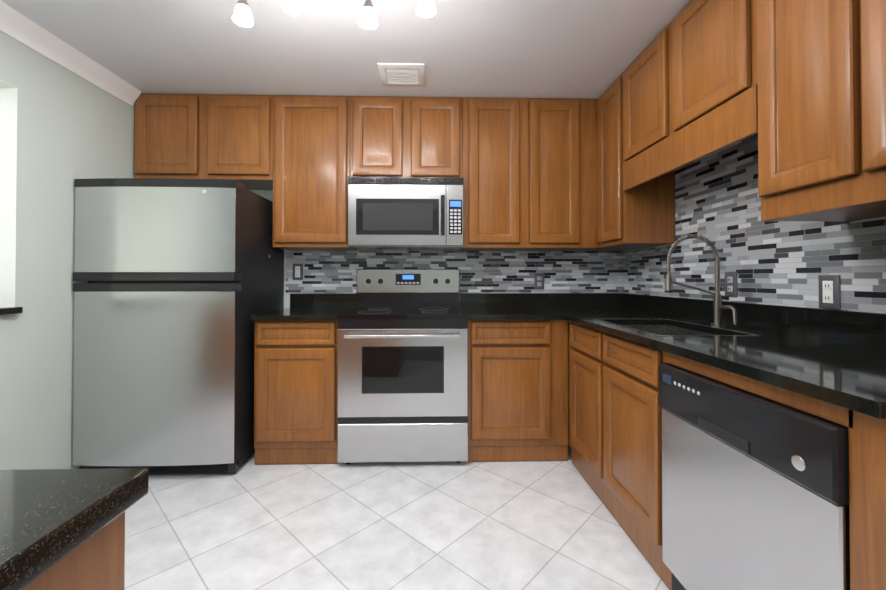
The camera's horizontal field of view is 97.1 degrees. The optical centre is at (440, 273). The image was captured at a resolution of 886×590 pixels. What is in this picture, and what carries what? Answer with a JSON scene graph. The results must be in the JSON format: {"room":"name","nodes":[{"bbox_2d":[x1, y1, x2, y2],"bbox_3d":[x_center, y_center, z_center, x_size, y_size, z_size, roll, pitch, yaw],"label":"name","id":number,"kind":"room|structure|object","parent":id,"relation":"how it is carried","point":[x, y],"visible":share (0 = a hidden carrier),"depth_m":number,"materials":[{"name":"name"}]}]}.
{"room":"kitchen","nodes":[
{"label":"kitchen","id":0,"kind":"room"},
{"bbox_2d":[0,80,17,306],"bbox_3d":[-2.038,-0.352,1.281,0.121,1.060,1.110,0,-1,-2],"label":"window","id":1,"kind":"structure","parent":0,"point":[8,135],"depth_m":1.83,"materials":[{"name":"white paint"}]},
{"bbox_2d":[0,31,133,469],"bbox_3d":[-2.015,-0.305,0.496,0.120,2.810,4.740,0,-1,-2],"label":"wall","id":2,"kind":"structure","parent":0,"point":[71,126],"depth_m":1.98,"materials":[{"name":"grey paint"}]},
{"bbox_2d":[0,307,22,314],"bbox_3d":[-2.034,0.163,1.276,0.185,0.030,1.110,0,-1,-2],"label":"sill","id":3,"kind":"structure","parent":2,"relation":"on","point":[9,310],"depth_m":1.79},
{"bbox_2d":[0,0,140,106],"bbox_3d":[-1.920,-1.161,0.342,0.062,0.100,4.408,0,-1,-2],"label":"crown molding","id":4,"kind":"structure","parent":2,"relation":"attached to","point":[23,29],"depth_m":2.03,"materials":[{"name":"white wood"}]},
{"bbox_2d":[1,0,690,98],"bbox_3d":[-0.201,-1.259,0.554,3.510,0.100,4.980,0,-1,-2],"label":"ceiling","id":5,"kind":"structure","parent":0,"point":[580,49],"depth_m":2.03,"materials":[{"name":"paint"}]},
{"bbox_2d":[233,0,252,26],"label":"track light","id":6,"kind":"object","parent":5,"relation":"attached to","point":[242,15],"depth_m":1.51,"materials":[{"name":"white glass"}]},
{"bbox_2d":[359,0,377,28],"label":"track light","id":7,"kind":"object","parent":5,"relation":"attached to","point":[368,20],"depth_m":1.52,"materials":[{"name":"white glass"}]},
{"bbox_2d":[377,63,424,85],"bbox_3d":[-0.226,-1.185,2.333,0.265,0.011,0.240,0,-1,-2],"label":"ceiling vent","id":8,"kind":"object","parent":5,"relation":"in","point":[401,74],"visible":1,"depth_m":2.31,"materials":[{"name":"white"}]},
{"bbox_2d":[417,0,435,16],"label":"track light","id":9,"kind":"object","parent":5,"relation":"attached to","point":[425,8],"depth_m":1.45,"materials":[{"name":"white glass"}]},
{"bbox_2d":[125,445,668,589],"bbox_3d":[-2.041,1.146,2.021,7.110,0.060,8.060,0,-1,-2],"label":"floor","id":10,"kind":"structure","parent":0,"point":[249,524],"depth_m":1.69,"materials":[{"name":"tile"}]},
{"bbox_2d":[22,511,124,589],"bbox_3d":[-1.128,0.667,-0.353,1.606,0.850,1.515,0,-1,-2],"label":"base cabinet","id":11,"kind":"object","parent":10,"relation":"on","point":[96,561],"depth_m":0.39,"materials":[{"name":"brown wood"}]},
{"bbox_2d":[0,468,148,589],"bbox_3d":[-1.120,0.227,-0.356,1.621,0.030,1.560,0,-1,-2],"label":"countertop","id":12,"kind":"structure","parent":11,"relation":"on","point":[49,518],"depth_m":0.37,"materials":[{"name":"stone"}]},
{"bbox_2d":[73,178,283,474],"bbox_3d":[-1.550,0.301,2.476,0.884,1.640,0.754,0,-1,-2],"label":"refrigerator","id":13,"kind":"object","parent":10,"relation":"on","point":[184,278],"visible":0.79,"depth_m":2.11,"materials":[{"name":"silver metal"}]},
{"bbox_2d":[254,320,338,464],"bbox_3d":[-0.849,0.697,2.576,0.489,0.850,0.620,0,-1,-2],"label":"base cabinet","id":14,"kind":"object","parent":10,"relation":"on","point":[295,394],"visible":0.83,"depth_m":2.27,"materials":[{"name":"brown wood"}]},
{"bbox_2d":[251,293,355,320],"bbox_3d":[-0.848,0.207,2.567,0.489,0.129,0.648,0,-1,-2],"label":"countertop","id":15,"kind":"structure","parent":14,"relation":"on","point":[302,306],"depth_m":2.75,"materials":[{"name":"stone"}]},
{"bbox_2d":[337,269,467,463],"bbox_3d":[-0.222,0.541,2.533,0.753,1.160,0.666,0,-1,-2],"label":"range","id":16,"kind":"object","parent":10,"relation":"on","point":[402,367],"visible":1,"depth_m":2.26,"materials":[{"name":"silver metal"}]},
{"bbox_2d":[468,320,568,461],"bbox_3d":[0.457,0.697,2.610,0.601,0.850,0.620,0,-1,-2],"label":"base cabinet","id":17,"kind":"object","parent":10,"relation":"on","point":[518,401],"visible":0.85,"depth_m":2.31,"materials":[{"name":"brown wood"}]},
{"bbox_2d":[460,293,558,319],"bbox_3d":[0.431,0.207,2.601,0.551,0.129,0.649,0,-1,-2],"label":"countertop","id":18,"kind":"structure","parent":17,"relation":"on","point":[478,306],"depth_m":2.90,"materials":[{"name":"stone"}]},
{"bbox_2d":[569,322,671,589],"bbox_3d":[1.078,0.689,1.850,0.640,0.850,0.973,0,-1,-2],"label":"base cabinet","id":19,"kind":"object","parent":10,"relation":"on","point":[615,426],"visible":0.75,"depth_m":1.66,"materials":[{"name":"brown wood"}]},
{"bbox_2d":[559,293,885,418],"bbox_3d":[1.063,0.296,1.812,0.671,0.324,2.256,0,-1,-2],"label":"countertop","id":20,"kind":"structure","parent":19,"relation":"on","point":[836,357],"depth_m":1.32,"materials":[{"name":"stone"}]},
{"bbox_2d":[664,234,736,326],"bbox_3d":[1.128,0.027,1.697,0.264,0.409,0.132,0,-1,-2],"label":"faucet","id":21,"kind":"object","parent":20,"relation":"on","point":[717,298],"visible":1,"depth_m":1.73,"materials":[{"name":"silver metal"}]},
{"bbox_2d":[659,363,849,589],"bbox_3d":[1.069,0.705,1.061,0.624,0.802,0.591,0,-1,-2],"label":"dishwasher","id":22,"kind":"object","parent":10,"relation":"on","point":[755,491],"visible":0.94,"depth_m":0.98,"materials":[{"name":"silver metal"}]},
{"bbox_2d":[664,351,885,589],"bbox_3d":[1.102,0.681,1.021,0.636,0.850,0.681,0,-1,-2],"label":"base cabinet","id":23,"kind":"object","parent":10,"relation":"on","point":[867,480],"visible":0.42,"depth_m":0.74,"materials":[{"name":"brown wood"}]},
{"bbox_2d":[250,190,568,390],"bbox_3d":[-0.325,-0.029,2.969,3.630,2.310,0.120,0,-1,-2],"label":"wall","id":24,"kind":"structure","parent":0,"point":[267,194],"depth_m":2.89,"materials":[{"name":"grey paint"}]},
{"bbox_2d":[134,93,272,189],"bbox_3d":[-1.562,-0.903,2.718,0.900,0.564,0.330,0,-1,-2],"label":"upper cabinet","id":25,"kind":"object","parent":24,"relation":"attached to","point":[207,136],"visible":0.9,"depth_m":2.56,"materials":[{"name":"brown wood"}]},
{"bbox_2d":[273,95,357,250],"bbox_3d":[-0.857,-0.680,2.735,0.506,1.010,0.330,0,-1,-2],"label":"upper cabinet","id":26,"kind":"object","parent":24,"relation":"attached to","point":[311,154],"visible":0.94,"depth_m":2.58,"materials":[{"name":"brown wood"}]},
{"bbox_2d":[350,96,462,177],"bbox_3d":[-0.228,-0.902,2.754,0.748,0.564,0.330,0,-1,-2],"label":"upper cabinet","id":27,"kind":"object","parent":24,"relation":"attached to","point":[398,136],"visible":0.96,"depth_m":2.60,"materials":[{"name":"brown wood"}]},
{"bbox_2d":[348,177,462,249],"bbox_3d":[-0.225,-0.398,2.691,0.741,0.442,0.410,0,-1,-2],"label":"over-the-range microwave","id":28,"kind":"object","parent":27,"relation":"attached to","point":[402,213],"visible":1,"depth_m":2.51,"materials":[{"name":"silver metal"}]},
{"bbox_2d":[286,251,621,292],"bbox_3d":[0.116,-0.014,2.917,2.510,0.314,0.008,0,-1,-2],"label":"mosaic","id":29,"kind":"object","parent":24,"relation":"attached to","point":[507,271],"visible":0.79,"depth_m":2.92,"materials":[{"name":"tile"}]},
{"bbox_2d":[293,264,302,279],"bbox_3d":[-1.048,-0.015,2.876,0.074,0.120,0.011,0,-1,-2],"label":"electrical outlet","id":30,"kind":"object","parent":29,"relation":"attached to","point":[297,271],"visible":1,"depth_m":2.87,"materials":[{"name":"grey plastic"}]},
{"bbox_2d":[534,273,543,288],"bbox_3d":[0.741,0.055,2.923,0.074,0.120,0.011,0,-1,-2],"label":"electrical outlet","id":31,"kind":"object","parent":29,"relation":"attached to","point":[538,280],"visible":1,"depth_m":2.92,"materials":[{"name":"grey plastic"}]},
{"bbox_2d":[459,97,597,250],"bbox_3d":[0.605,-0.679,2.773,0.916,1.010,0.330,0,-1,-2],"label":"upper cabinet","id":32,"kind":"object","parent":24,"relation":"attached to","point":[529,174],"visible":1,"depth_m":2.62,"materials":[{"name":"brown wood"}]},
{"bbox_2d":[622,217,882,313],"bbox_3d":[1.494,-0.054,0.587,0.120,2.310,4.740,0,-1,-2],"label":"wall","id":33,"kind":"structure","parent":0,"point":[729,301],"depth_m":2.17,"materials":[{"name":"grey tile"}]},
{"bbox_2d":[583,72,675,250],"bbox_3d":[1.212,-0.681,2.626,0.330,1.010,0.658,0,-1,-2],"label":"upper cabinet","id":34,"kind":"object","parent":33,"relation":"attached to","point":[641,216],"visible":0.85,"depth_m":2.32,"materials":[{"name":"brown wood"}]},
{"bbox_2d":[622,0,757,191],"bbox_3d":[1.234,-0.840,1.827,0.330,0.708,0.938,0,-1,-2],"label":"upper cabinet","id":35,"kind":"object","parent":33,"relation":"attached to","point":[690,86],"visible":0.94,"depth_m":1.68,"materials":[{"name":"brown wood"}]},
{"bbox_2d":[621,134,885,313],"bbox_3d":[1.397,-0.251,1.824,0.008,0.766,2.250,0,-1,-2],"label":"tile backsplash","id":36,"kind":"structure","parent":33,"relation":"attached to","point":[718,205],"depth_m":1.77,"materials":[{"name":"tile"}]},
{"bbox_2d":[725,272,737,296],"bbox_3d":[1.386,0.050,1.868,0.011,0.120,0.074,0,-1,-2],"label":"electrical outlet","id":37,"kind":"object","parent":36,"relation":"attached to","point":[731,289],"visible":1,"depth_m":1.86,"materials":[{"name":"grey plastic"}]},
{"bbox_2d":[818,275,840,308],"bbox_3d":[1.398,0.065,1.408,0.011,0.120,0.074,0,-1,-2],"label":"electrical outlet","id":38,"kind":"object","parent":36,"relation":"attached to","point":[829,291],"visible":1,"depth_m":1.40,"materials":[{"name":"grey plastic"}]},
{"bbox_2d":[757,0,885,221],"bbox_3d":[1.255,-0.693,1.027,0.330,1.018,0.656,0,-1,-2],"label":"upper cabinet","id":39,"kind":"object","parent":33,"relation":"attached to","point":[821,70],"visible":1,"depth_m":1.13,"materials":[{"name":"brown wood"}]}
]}

